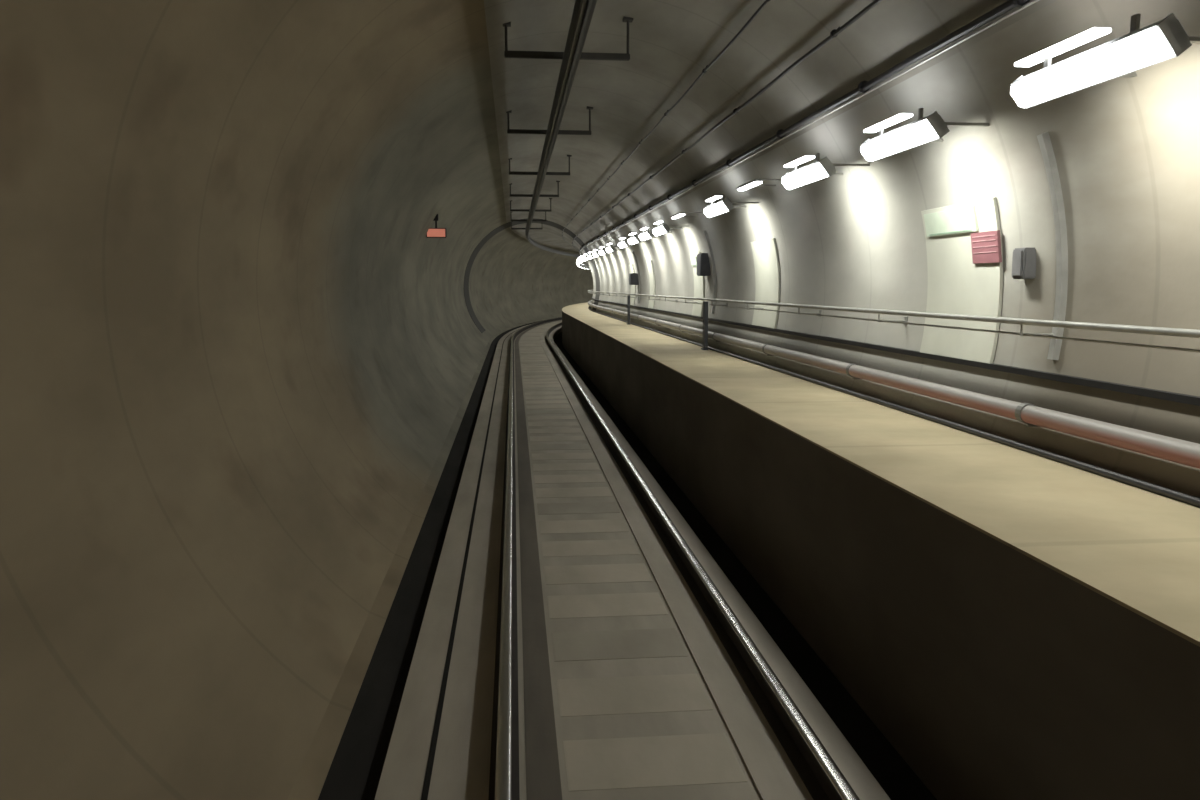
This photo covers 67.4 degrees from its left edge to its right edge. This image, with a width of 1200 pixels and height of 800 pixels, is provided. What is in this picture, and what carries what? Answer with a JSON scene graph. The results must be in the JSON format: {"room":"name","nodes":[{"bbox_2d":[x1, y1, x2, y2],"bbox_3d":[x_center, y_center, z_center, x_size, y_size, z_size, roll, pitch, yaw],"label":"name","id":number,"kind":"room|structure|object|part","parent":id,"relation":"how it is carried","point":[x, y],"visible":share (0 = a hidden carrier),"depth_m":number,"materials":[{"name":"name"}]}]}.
{"room":"underground passage","nodes":[
{"label":"underground passage","id":0,"kind":"room"},
{"bbox_2d":[0,0,592,799],"bbox_3d":[11.835,-6.652,53.918,38.733,6.187,133.898,-1,7,-5],"label":"wall","id":1,"kind":"structure","parent":0,"point":[239,359],"depth_m":5.34,"materials":[{"name":"concrete"}]},
{"bbox_2d":[287,316,561,799],"bbox_3d":[11.623,-4.398,53.739,35.824,0.220,133.021,-1,7,-5],"label":"trim","id":2,"kind":"structure","parent":1,"relation":"attached to","point":[309,782],"depth_m":5.84,"materials":[{"name":"concrete"}]},
{"bbox_2d":[318,320,543,799],"bbox_3d":[11.790,-4.227,53.722,35.848,0.385,132.911,-1,7,-5],"label":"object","id":3,"kind":"structure","parent":1,"relation":"attached to","point":[355,771],"depth_m":6.05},
{"bbox_2d":[426,214,446,237],"bbox_3d":[-3.546,-3.774,19.471,0.440,0.525,0.102,-1,7,-5],"label":"marker light","id":4,"kind":"object","parent":1,"relation":"attached to","point":[435,232],"visible":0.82,"depth_m":19.45,"materials":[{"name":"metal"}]},
{"bbox_2d":[464,219,599,332],"bbox_3d":[-2.984,-5.442,39.640,5.969,4.923,2.745,-1,7,-5],"label":"trim","id":5,"kind":"structure","parent":1,"relation":"attached to","point":[491,234],"depth_m":39.40,"materials":[{"name":"concrete"}]},
{"bbox_2d":[375,320,890,799],"bbox_3d":[12.805,-4.194,53.683,37.102,0.430,132.633,-1,7,-5],"label":"floor","id":6,"kind":"structure","parent":0,"point":[461,765],"depth_m":5.90,"materials":[{"name":"grey concrete"}]},
{"bbox_2d":[421,329,518,799],"bbox_3d":[12.191,-4.382,53.520,35.424,0.024,132.476,-1,7,-5],"label":"trim","id":7,"kind":"structure","parent":6,"relation":"on","point":[426,785],"depth_m":5.89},
{"bbox_2d":[488,317,561,799],"bbox_3d":[12.503,-4.463,53.425,35.402,0.172,132.247,-1,7,-5],"label":"rail","id":8,"kind":"object","parent":6,"relation":"on","point":[504,758],"visible":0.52,"depth_m":5.70,"materials":[{"name":"metal"}]},
{"bbox_2d":[521,356,545,357],"bbox_3d":[-2.245,-1.440,30.485,0.870,0.036,0.480,-1,7,-5],"label":"sleeper","id":9,"kind":"object","parent":6,"relation":"on","point":[521,356],"visible":0.75,"depth_m":30.67,"materials":[{"name":"grey concrete"}]},
{"bbox_2d":[522,366,550,367],"bbox_3d":[-1.887,-0.972,26.782,0.870,0.036,0.480,-1,7,-5],"label":"sleeper","id":10,"kind":"object","parent":6,"relation":"on","point":[522,366],"visible":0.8,"depth_m":26.86,"materials":[{"name":"grey concrete"}]},
{"bbox_2d":[522,368,552,369],"bbox_3d":[-1.815,-0.878,26.041,0.870,0.036,0.480,-1,7,-5],"label":"sleeper","id":11,"kind":"object","parent":6,"relation":"on","point":[522,368],"visible":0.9,"depth_m":25.90,"materials":[{"name":"grey concrete"}]},
{"bbox_2d":[522,371,553,372],"bbox_3d":[-1.744,-0.784,25.301,0.870,0.036,0.480,-1,7,-5],"label":"sleeper","id":12,"kind":"object","parent":6,"relation":"on","point":[522,371],"visible":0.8,"depth_m":25.29,"materials":[{"name":"grey concrete"}]},
{"bbox_2d":[515,320,561,799],"bbox_3d":[12.665,-4.370,53.386,35.360,0.013,132.118,-1,7,-5],"label":"trim","id":13,"kind":"structure","parent":6,"relation":"on","point":[543,781],"depth_m":5.89,"materials":[{"name":"grey metal"}]},
{"bbox_2d":[524,382,558,383],"bbox_3d":[-1.457,-0.409,22.338,0.870,0.036,0.480,-1,7,-5],"label":"sleeper","id":14,"kind":"object","parent":6,"relation":"on","point":[524,382],"visible":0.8,"depth_m":22.29,"materials":[{"name":"grey concrete"}]},
{"bbox_2d":[524,385,560,387],"bbox_3d":[-1.385,-0.315,21.597,0.870,0.036,0.480,-1,7,-5],"label":"sleeper","id":15,"kind":"object","parent":6,"relation":"on","point":[525,386],"visible":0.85,"depth_m":21.52,"materials":[{"name":"grey concrete"}]},
{"bbox_2d":[526,400,567,403],"bbox_3d":[-1.099,0.060,18.635,0.870,0.036,0.480,-1,7,-5],"label":"sleeper","id":16,"kind":"object","parent":6,"relation":"on","point":[554,401],"visible":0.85,"depth_m":18.56,"materials":[{"name":"grey concrete"}]},
{"bbox_2d":[526,405,570,408],"bbox_3d":[-1.028,0.154,17.894,0.870,0.036,0.480,-1,7,-5],"label":"sleeper","id":17,"kind":"object","parent":6,"relation":"on","point":[530,406],"visible":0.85,"depth_m":17.94,"materials":[{"name":"grey concrete"}]},
{"bbox_2d":[527,416,575,419],"bbox_3d":[-0.884,0.342,16.413,0.870,0.036,0.480,-1,7,-5],"label":"sleeper","id":18,"kind":"object","parent":6,"relation":"on","point":[528,417],"visible":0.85,"depth_m":16.38,"materials":[{"name":"grey concrete"}]},
{"bbox_2d":[528,422,578,426],"bbox_3d":[-0.813,0.436,15.672,0.870,0.036,0.480,-1,7,-5],"label":"sleeper","id":19,"kind":"object","parent":6,"relation":"on","point":[530,424],"visible":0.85,"depth_m":15.61,"materials":[{"name":"grey concrete"}]},
{"bbox_2d":[529,428,581,433],"bbox_3d":[-0.741,0.530,14.931,0.870,0.036,0.480,-1,7,-5],"label":"sleeper","id":20,"kind":"object","parent":6,"relation":"on","point":[561,430],"visible":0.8,"depth_m":14.96,"materials":[{"name":"grey concrete"}]},
{"bbox_2d":[530,435,585,441],"bbox_3d":[-0.669,0.623,14.191,0.870,0.036,0.480,-1,7,-5],"label":"sleeper","id":21,"kind":"object","parent":6,"relation":"on","point":[532,438],"visible":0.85,"depth_m":14.18,"materials":[{"name":"grey concrete"}]},
{"bbox_2d":[531,444,589,449],"bbox_3d":[-0.598,0.717,13.450,0.870,0.036,0.480,-1,7,-5],"label":"sleeper","id":22,"kind":"object","parent":6,"relation":"on","point":[533,446],"visible":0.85,"depth_m":13.47,"materials":[{"name":"grey concrete"}]},
{"bbox_2d":[532,453,594,459],"bbox_3d":[-0.526,0.811,12.710,0.870,0.036,0.480,-1,7,-5],"label":"sleeper","id":23,"kind":"object","parent":6,"relation":"on","point":[538,456],"visible":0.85,"depth_m":12.68,"materials":[{"name":"grey concrete"}]},
{"bbox_2d":[533,463,599,470],"bbox_3d":[-0.455,0.905,11.969,0.870,0.036,0.480,-1,7,-5],"label":"sleeper","id":24,"kind":"object","parent":6,"relation":"on","point":[550,466],"visible":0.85,"depth_m":11.98,"materials":[{"name":"grey concrete"}]},
{"bbox_2d":[534,474,605,483],"bbox_3d":[-0.383,0.999,11.228,0.870,0.036,0.480,-1,7,-5],"label":"sleeper","id":25,"kind":"object","parent":6,"relation":"on","point":[577,478],"visible":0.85,"depth_m":11.23,"materials":[{"name":"grey concrete"}]},
{"bbox_2d":[535,487,611,497],"bbox_3d":[-0.311,1.093,10.488,0.870,0.036,0.480,-1,7,-5],"label":"sleeper","id":26,"kind":"object","parent":6,"relation":"on","point":[582,491],"visible":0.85,"depth_m":10.47,"materials":[{"name":"grey concrete"}]},
{"bbox_2d":[537,502,619,514],"bbox_3d":[-0.240,1.186,9.747,0.870,0.036,0.480,-1,7,-5],"label":"sleeper","id":27,"kind":"object","parent":6,"relation":"on","point":[584,507],"visible":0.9,"depth_m":9.72,"materials":[{"name":"grey concrete"}]},
{"bbox_2d":[539,519,628,533],"bbox_3d":[-0.168,1.280,9.006,0.870,0.036,0.480,-1,7,-5],"label":"sleeper","id":28,"kind":"object","parent":6,"relation":"on","point":[603,525],"visible":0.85,"depth_m":8.99,"materials":[{"name":"grey concrete"}]},
{"bbox_2d":[541,539,639,556],"bbox_3d":[-0.097,1.374,8.266,0.870,0.036,0.480,-1,7,-5],"label":"sleeper","id":29,"kind":"object","parent":6,"relation":"on","point":[622,546],"visible":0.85,"depth_m":8.24,"materials":[{"name":"grey concrete"}]},
{"bbox_2d":[544,563,652,584],"bbox_3d":[-0.025,1.468,7.525,0.870,0.036,0.480,-1,7,-5],"label":"sleeper","id":30,"kind":"object","parent":6,"relation":"on","point":[636,572],"visible":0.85,"depth_m":7.49,"materials":[{"name":"grey concrete"}]},
{"bbox_2d":[547,592,668,618],"bbox_3d":[0.046,1.562,6.784,0.870,0.036,0.480,-1,7,-5],"label":"sleeper","id":31,"kind":"object","parent":6,"relation":"on","point":[622,604],"visible":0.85,"depth_m":6.77,"materials":[{"name":"grey concrete"}]},
{"bbox_2d":[551,628,687,661],"bbox_3d":[0.118,1.655,6.044,0.870,0.036,0.480,-1,7,-5],"label":"sleeper","id":32,"kind":"object","parent":6,"relation":"on","point":[640,643],"visible":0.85,"depth_m":6.03,"materials":[{"name":"grey concrete"}]},
{"bbox_2d":[556,674,713,716],"bbox_3d":[0.190,1.749,5.303,0.870,0.036,0.480,-1,7,-5],"label":"sleeper","id":33,"kind":"object","parent":6,"relation":"on","point":[677,692],"visible":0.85,"depth_m":5.29,"materials":[{"name":"grey concrete"}]},
{"bbox_2d":[563,733,747,790],"bbox_3d":[0.261,1.843,4.562,0.870,0.036,0.480,-1,7,-5],"label":"sleeper","id":34,"kind":"object","parent":6,"relation":"on","point":[694,759],"visible":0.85,"depth_m":4.55,"materials":[{"name":"grey concrete"}]},
{"bbox_2d":[545,322,859,799],"bbox_3d":[13.815,-4.409,53.001,34.924,0.172,131.148,-1,7,-5],"label":"rail","id":35,"kind":"object","parent":6,"relation":"on","point":[821,776],"visible":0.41,"depth_m":5.69,"materials":[{"name":"metal"}]},
{"bbox_2d":[554,332,936,799],"bbox_3d":[14.223,-3.952,52.964,34.993,0.230,130.882,-1,7,-5],"label":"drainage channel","id":36,"kind":"structure","parent":6,"relation":"attached to","point":[890,770],"depth_m":6.52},
{"bbox_2d":[562,302,1199,799],"bbox_3d":[14.893,-4.783,52.770,35.480,1.547,130.579,-1,7,-5],"label":"walkway","id":37,"kind":"object","parent":6,"relation":"on","point":[1016,624],"visible":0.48,"depth_m":4.75,"materials":[{"name":"concrete"}]},
{"bbox_2d":[626,295,629,324],"bbox_3d":[0.831,-2.632,26.277,0.085,0.845,0.240,-1,7,-5],"label":"post","id":38,"kind":"object","parent":37,"relation":"on","point":[628,296],"visible":1,"depth_m":26.21,"materials":[{"name":"grey metal"}]},
{"bbox_2d":[701,301,707,349],"bbox_3d":[1.843,-1.306,15.809,0.085,0.845,0.240,-1,7,-5],"label":"post","id":39,"kind":"object","parent":37,"relation":"on","point":[705,303],"visible":1,"depth_m":15.74,"materials":[{"name":"grey metal"}]},
{"bbox_2d":[588,306,1199,506],"bbox_3d":[15.583,-5.522,52.267,34.200,0.042,129.638,-1,7,-5],"label":"cable","id":40,"kind":"object","parent":37,"relation":"on","point":[1176,495],"visible":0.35,"depth_m":6.37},
{"bbox_2d":[484,0,1056,253],"bbox_3d":[13.544,-9.116,53.012,37.918,1.495,132.397,-1,7,-5],"label":"ceiling","id":41,"kind":"structure","parent":0,"point":[671,42],"depth_m":10.50,"materials":[{"name":"concrete"}]},
{"bbox_2d":[511,219,542,228],"bbox_3d":[-3.091,-7.398,38.037,1.380,0.504,0.100,0,7,-4],"label":"hanger","id":42,"kind":"object","parent":41,"relation":"hanging from","point":[541,219],"visible":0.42,"depth_m":38.00,"materials":[{"name":"paint"}]},
{"bbox_2d":[511,212,545,220],"bbox_3d":[-2.645,-6.796,33.280,1.380,0.504,0.100,-1,7,-5],"label":"hanger","id":43,"kind":"object","parent":41,"relation":"hanging from","point":[545,212],"visible":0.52,"depth_m":33.28,"materials":[{"name":"paint"}]},
{"bbox_2d":[510,198,551,211],"bbox_3d":[-2.222,-6.240,28.896,1.380,0.504,0.100,-1,7,-5],"label":"hanger","id":44,"kind":"object","parent":41,"relation":"hanging from","point":[522,210],"visible":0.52,"depth_m":28.90,"materials":[{"name":"paint"}]},
{"bbox_2d":[509,181,559,196],"bbox_3d":[-1.761,-5.637,24.131,1.380,0.504,0.100,-1,7,-5],"label":"hanger","id":45,"kind":"object","parent":41,"relation":"hanging from","point":[511,195],"visible":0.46,"depth_m":24.11,"materials":[{"name":"paint"}]},
{"bbox_2d":[508,155,571,174],"bbox_3d":[-1.300,-5.033,19.366,1.380,0.504,0.100,-1,7,-5],"label":"hanger","id":46,"kind":"object","parent":41,"relation":"hanging from","point":[569,156],"visible":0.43,"depth_m":19.35,"materials":[{"name":"paint"}]},
{"bbox_2d":[506,106,592,134],"bbox_3d":[-0.797,-4.374,14.163,1.380,0.504,0.100,-1,7,-5],"label":"hanger","id":47,"kind":"object","parent":41,"relation":"hanging from","point":[509,131],"visible":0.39,"depth_m":14.15,"materials":[{"name":"paint"}]},
{"bbox_3d":[-1.435,-4.377,14.101,0.100,0.330,0.100,-1,7,-5],"label":"drop rod","id":48,"kind":"part","parent":47,"relation":"part of","materials":[{"name":"paint"}]},
{"bbox_3d":[-0.160,-4.430,14.218,0.100,0.407,0.100,-1,7,-5],"label":"drop rod","id":49,"kind":"part","parent":47,"relation":"part of","materials":[{"name":"paint"}]},
{"bbox_2d":[525,0,596,257],"bbox_3d":[13.088,-8.888,52.671,35.182,0.209,131.754,-1,7,-5],"label":"rail","id":50,"kind":"object","parent":41,"relation":"hanging from","point":[583,10],"visible":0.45,"depth_m":9.88,"materials":[{"name":"grey metal"}]},
{"bbox_2d":[503,17,632,60],"bbox_3d":[-0.342,-3.778,9.456,1.380,0.504,0.100,-1,7,-5],"label":"hanger","id":51,"kind":"object","parent":41,"relation":"hanging from","point":[507,54],"visible":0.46,"depth_m":9.44,"materials":[{"name":"paint"}]},
{"bbox_3d":[-0.979,-3.780,9.394,0.100,0.330,0.100,-1,7,-5],"label":"drop rod","id":52,"kind":"part","parent":51,"relation":"part of","materials":[{"name":"paint"}]},
{"bbox_3d":[0.295,-3.834,9.510,0.100,0.407,0.100,-1,7,-5],"label":"drop rod","id":53,"kind":"part","parent":51,"relation":"part of","materials":[{"name":"paint"}]},
{"bbox_2d":[562,0,769,246],"bbox_3d":[14.468,-9.050,52.181,34.598,0.094,130.564,-1,7,-5],"label":"cable","id":54,"kind":"object","parent":41,"relation":"attached to","point":[765,1],"visible":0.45,"depth_m":10.73,"materials":[{"name":"rubber"}]},
{"bbox_2d":[572,0,881,249],"bbox_3d":[14.888,-8.692,52.089,34.456,0.087,130.213,-1,7,-5],"label":"cable","id":55,"kind":"object","parent":41,"relation":"attached to","point":[833,33],"visible":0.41,"depth_m":9.12,"materials":[{"name":"rubber"}]},
{"bbox_2d":[579,0,1038,256],"bbox_3d":[15.192,-8.292,52.042,34.370,0.113,129.962,-1,7,-5],"label":"cables","id":56,"kind":"object","parent":41,"relation":"attached to","point":[863,87],"visible":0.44,"depth_m":7.48,"materials":[{"name":"rubber"}]},
{"bbox_2d":[582,0,1199,497],"bbox_3d":[14.736,-6.005,52.837,36.487,4.986,131.046,-1,7,-5],"label":"wall","id":57,"kind":"structure","parent":0,"point":[1126,150],"depth_m":6.46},
{"bbox_2d":[587,252,602,258],"bbox_3d":[-0.141,-5.450,33.938,0.581,0.260,1.220,-1,7,-5],"label":"lamp","id":58,"kind":"object","parent":57,"relation":"attached to","point":[590,256],"visible":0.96,"depth_m":33.54,"materials":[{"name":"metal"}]},
{"bbox_2d":[593,249,611,257],"bbox_3d":[0.079,-5.162,31.666,0.581,0.260,1.220,-1,7,-5],"label":"lamp","id":59,"kind":"object","parent":57,"relation":"attached to","point":[595,254],"visible":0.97,"depth_m":31.40,"materials":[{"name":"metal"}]},
{"bbox_2d":[599,247,616,254],"bbox_3d":[0.298,-4.874,29.395,0.581,0.260,1.220,-1,7,-5],"label":"lamp","id":60,"kind":"object","parent":57,"relation":"attached to","point":[603,251],"visible":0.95,"depth_m":29.03,"materials":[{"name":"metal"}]},
{"bbox_2d":[606,243,619,252],"bbox_3d":[0.518,-4.587,27.124,0.581,0.260,1.220,-1,7,-5],"label":"lamp","id":61,"kind":"object","parent":57,"relation":"attached to","point":[611,248],"visible":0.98,"depth_m":26.76,"materials":[{"name":"metal"}]},
{"bbox_2d":[618,237,643,247],"bbox_3d":[0.833,-4.174,23.865,0.581,0.260,1.220,-1,7,-5],"label":"lamp","id":62,"kind":"object","parent":57,"relation":"attached to","point":[621,244],"visible":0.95,"depth_m":23.51,"materials":[{"name":"metal"}]},
{"bbox_2d":[618,242,625,247],"bbox_3d":[0.607,-4.115,23.840,0.125,0.142,1.172,-1,7,-5],"label":"diffuser","id":63,"kind":"object","parent":62,"relation":"attached to","point":[621,244],"depth_m":23.70,"materials":[{"name":"white plastic"}]},
{"bbox_2d":[628,264,635,305],"bbox_3d":[0.975,-3.538,27.695,0.117,1.258,1.000,-1,7,-5],"label":"wall panel","id":64,"kind":"object","parent":57,"relation":"attached to","point":[631,268],"visible":0.66,"depth_m":27.54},
{"bbox_2d":[629,273,638,284],"bbox_3d":[1.011,-3.569,26.581,0.262,0.340,0.450,-1,7,-5],"label":"junction box","id":65,"kind":"object","parent":57,"relation":"attached to","point":[633,277],"visible":1,"depth_m":26.36,"materials":[{"name":"grey metal"}]},
{"bbox_2d":[632,251,640,302],"bbox_3d":[1.059,-3.573,26.211,0.251,1.503,0.060,-1,7,-5],"label":"conduit","id":66,"kind":"object","parent":57,"relation":"attached to","point":[633,251],"visible":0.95,"depth_m":26.18,"materials":[{"name":"grey metal"}]},
{"bbox_2d":[628,233,656,244],"bbox_3d":[1.033,-3.911,21.791,0.581,0.260,1.220,-1,7,-5],"label":"lamp","id":67,"kind":"object","parent":57,"relation":"attached to","point":[632,240],"visible":0.93,"depth_m":21.44,"materials":[{"name":"metal"}]},
{"bbox_2d":[628,237,637,244],"bbox_3d":[0.807,-3.852,21.766,0.125,0.142,1.172,-1,7,-5],"label":"diffuser","id":68,"kind":"object","parent":67,"relation":"attached to","point":[632,240],"depth_m":21.62,"materials":[{"name":"white plastic"}]},
{"bbox_2d":[647,261,654,308],"bbox_3d":[1.348,-3.050,23.844,0.117,1.258,0.800,-1,7,-5],"label":"wall panel","id":69,"kind":"object","parent":57,"relation":"attached to","point":[649,263],"visible":0.94,"depth_m":23.75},
{"bbox_2d":[639,227,671,240],"bbox_3d":[1.224,-3.661,19.816,0.581,0.260,1.220,-1,7,-5],"label":"lamp","id":70,"kind":"object","parent":57,"relation":"attached to","point":[648,234],"visible":0.97,"depth_m":19.50,"materials":[{"name":"metal"}]},
{"bbox_2d":[639,232,650,240],"bbox_3d":[0.998,-3.602,19.791,0.125,0.142,1.172,-1,7,-5],"label":"diffuser","id":71,"kind":"object","parent":70,"relation":"attached to","point":[644,236],"depth_m":19.59,"materials":[{"name":"white plastic"}]},
{"bbox_2d":[652,220,689,235],"bbox_3d":[1.415,-3.411,17.841,0.581,0.260,1.220,-1,7,-5],"label":"lamp","id":72,"kind":"object","parent":57,"relation":"attached to","point":[659,230],"visible":1,"depth_m":17.49,"materials":[{"name":"metal"}]},
{"bbox_2d":[652,226,666,235],"bbox_3d":[1.189,-3.352,17.816,0.125,0.142,1.172,-1,7,-5],"label":"diffuser","id":73,"kind":"object","parent":72,"relation":"attached to","point":[659,230],"depth_m":17.64,"materials":[{"name":"white plastic"}]},
{"bbox_2d":[671,212,703,218],"bbox_3d":[1.574,-3.293,16.038,0.470,0.067,0.900,-1,7,-5],"label":"lamp","id":74,"kind":"object","parent":57,"relation":"attached to","point":[680,214],"visible":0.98,"depth_m":15.80,"materials":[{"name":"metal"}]},
{"bbox_2d":[672,214,684,218],"bbox_3d":[1.390,-3.268,16.023,0.084,0.022,0.860,-1,7,-5],"label":"diffuser","id":75,"kind":"object","parent":74,"relation":"attached to","point":[675,216],"depth_m":15.95,"materials":[{"name":"white plastic"}]},
{"bbox_2d":[690,252,704,316],"bbox_3d":[1.925,-2.293,17.869,0.117,1.258,0.900,-1,7,-5],"label":"wall panel","id":76,"kind":"object","parent":57,"relation":"attached to","point":[699,285],"visible":0.78,"depth_m":17.86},
{"bbox_2d":[690,256,696,265],"bbox_3d":[1.878,-2.770,17.956,0.062,0.200,0.500,-1,7,-5],"label":"exit sign","id":77,"kind":"object","parent":76,"relation":"attached to","point":[693,258],"visible":0.82,"depth_m":17.91,"materials":[{"name":"white plastic"}]},
{"bbox_2d":[697,253,709,275],"bbox_3d":[1.951,-2.554,16.978,0.182,0.420,0.400,-1,7,-5],"label":"junction box","id":78,"kind":"object","parent":57,"relation":"attached to","point":[703,264],"visible":0.99,"depth_m":16.79,"materials":[{"name":"grey metal"}]},
{"bbox_3d":[1.866,-2.553,16.970,0.012,0.380,0.360,-1,7,-5],"label":"door","id":79,"kind":"part","parent":78,"relation":"part of","materials":[{"name":"grey metal"}]},
{"bbox_2d":[703,231,715,312],"bbox_3d":[2.004,-2.334,16.434,0.251,1.503,0.060,-1,7,-5],"label":"conduit","id":80,"kind":"object","parent":57,"relation":"attached to","point":[705,232],"visible":0.96,"depth_m":16.41,"materials":[{"name":"grey metal"}]},
{"bbox_2d":[704,195,758,217],"bbox_3d":[1.893,-2.785,12.903,0.581,0.260,1.220,-1,7,-5],"label":"lamp","id":81,"kind":"object","parent":57,"relation":"attached to","point":[723,206],"visible":1,"depth_m":12.69,"materials":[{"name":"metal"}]},
{"bbox_2d":[704,202,727,217],"bbox_3d":[1.666,-2.727,12.879,0.125,0.142,1.172,-1,7,-5],"label":"diffuser","id":82,"kind":"object","parent":81,"relation":"attached to","point":[718,208],"depth_m":12.75,"materials":[{"name":"white plastic"}]},
{"bbox_2d":[737,179,781,190],"bbox_3d":[2.042,-2.680,11.199,0.470,0.067,0.900,-1,7,-5],"label":"lamp","id":83,"kind":"object","parent":57,"relation":"attached to","point":[756,182],"visible":0.98,"depth_m":11.04,"materials":[{"name":"white plastic"}]},
{"bbox_2d":[738,181,761,190],"bbox_3d":[1.857,-2.655,11.184,0.084,0.022,0.860,-1,7,-5],"label":"diffuser","id":84,"kind":"object","parent":83,"relation":"attached to","point":[750,184],"depth_m":11.11,"materials":[{"name":"white plastic"}]},
{"bbox_2d":[751,238,779,328],"bbox_3d":[2.388,-1.687,13.080,0.117,1.258,1.200,-1,7,-5],"label":"wall panel","id":85,"kind":"object","parent":57,"relation":"attached to","point":[765,253],"visible":0.95,"depth_m":12.99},
{"bbox_2d":[781,153,869,189],"bbox_3d":[2.270,-2.291,9.002,0.581,0.260,1.220,-1,7,-5],"label":"lamp","id":86,"kind":"object","parent":57,"relation":"attached to","point":[823,168],"visible":1,"depth_m":8.79,"materials":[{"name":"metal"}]},
{"bbox_2d":[781,163,827,189],"bbox_3d":[2.043,-2.232,8.978,0.125,0.142,1.172,-1,7,-5],"label":"diffuser","id":87,"kind":"object","parent":86,"relation":"attached to","point":[813,172],"depth_m":8.86,"materials":[{"name":"white plastic"}]},
{"bbox_2d":[588,300,1199,468],"bbox_3d":[15.589,-5.741,52.247,34.269,0.160,129.652,-1,7,-5],"label":"pipe","id":88,"kind":"object","parent":57,"relation":"attached to","point":[1180,451],"visible":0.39,"depth_m":6.34,"materials":[{"name":"metal"}]},
{"bbox_2d":[588,290,1199,352],"bbox_3d":[15.559,-6.314,52.175,34.213,0.151,129.659,-1,7,-5],"label":"handrail","id":89,"kind":"object","parent":57,"relation":"attached to","point":[1193,333],"visible":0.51,"depth_m":6.42,"materials":[{"name":"metal"}]},
{"bbox_2d":[592,297,1199,405],"bbox_3d":[15.747,-5.993,52.156,34.155,0.043,129.505,-1,7,-5],"label":"cable tray","id":90,"kind":"object","parent":57,"relation":"attached to","point":[1164,395],"visible":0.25,"depth_m":6.62,"materials":[{"name":"metal"}]},
{"bbox_2d":[860,108,989,161],"bbox_3d":[2.480,-2.016,6.830,0.581,0.260,1.220,-1,7,-5],"label":"lamp","id":91,"kind":"object","parent":57,"relation":"attached to","point":[931,128],"visible":1,"depth_m":6.64,"materials":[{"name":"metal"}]},
{"bbox_2d":[861,120,937,160],"bbox_3d":[2.253,-1.957,6.805,0.125,0.142,1.172,-1,7,-5],"label":"diffuser","id":92,"kind":"object","parent":91,"relation":"attached to","point":[919,132],"depth_m":6.67,"materials":[{"name":"white plastic"}]},
{"bbox_2d":[920,197,1002,363],"bbox_3d":[2.937,-0.968,7.402,0.117,1.258,1.200,-1,7,-5],"label":"wall panel","id":93,"kind":"object","parent":57,"relation":"attached to","point":[956,285],"visible":0.85,"depth_m":7.34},
{"bbox_2d":[924,206,978,236],"bbox_3d":[2.889,-1.467,7.435,0.064,0.199,0.850,-1,7,-5],"label":"exit sign","id":94,"kind":"object","parent":93,"relation":"attached to","point":[960,220],"visible":1,"depth_m":7.37,"materials":[{"name":"white plastic"}]},
{"bbox_2d":[971,230,1001,263],"bbox_3d":[2.977,-1.177,6.944,0.054,0.240,0.400,-1,7,-5],"label":"sign","id":95,"kind":"object","parent":93,"relation":"attached to","point":[986,246],"visible":1,"depth_m":6.91,"materials":[{"name":"plastic"}]},
{"bbox_2d":[1011,248,1035,278],"bbox_3d":[3.036,-0.978,6.448,0.112,0.220,0.160,-1,7,-5],"label":"junction box","id":96,"kind":"object","parent":57,"relation":"attached to","point":[1023,259],"visible":1,"depth_m":6.38,"materials":[{"name":"grey metal"}]},
{"bbox_3d":[2.987,-0.977,6.443,0.012,0.180,0.120,-1,7,-5],"label":"door","id":97,"kind":"part","parent":96,"relation":"part of","materials":[{"name":"grey metal"}]},
{"bbox_2d":[1037,132,1067,359],"bbox_3d":[3.011,-1.014,6.016,0.251,1.503,0.060,-1,7,-5],"label":"conduit","id":98,"kind":"object","parent":57,"relation":"attached to","point":[1044,140],"visible":0.95,"depth_m":6.00,"materials":[{"name":"grey metal"}]},
{"bbox_2d":[1010,13,1199,108],"bbox_3d":[2.695,-1.734,4.608,0.581,0.260,1.220,-1,7,-5],"label":"lamp","id":99,"kind":"object","parent":57,"relation":"attached to","point":[1165,39],"visible":1,"depth_m":4.46,"materials":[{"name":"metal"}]}
]}

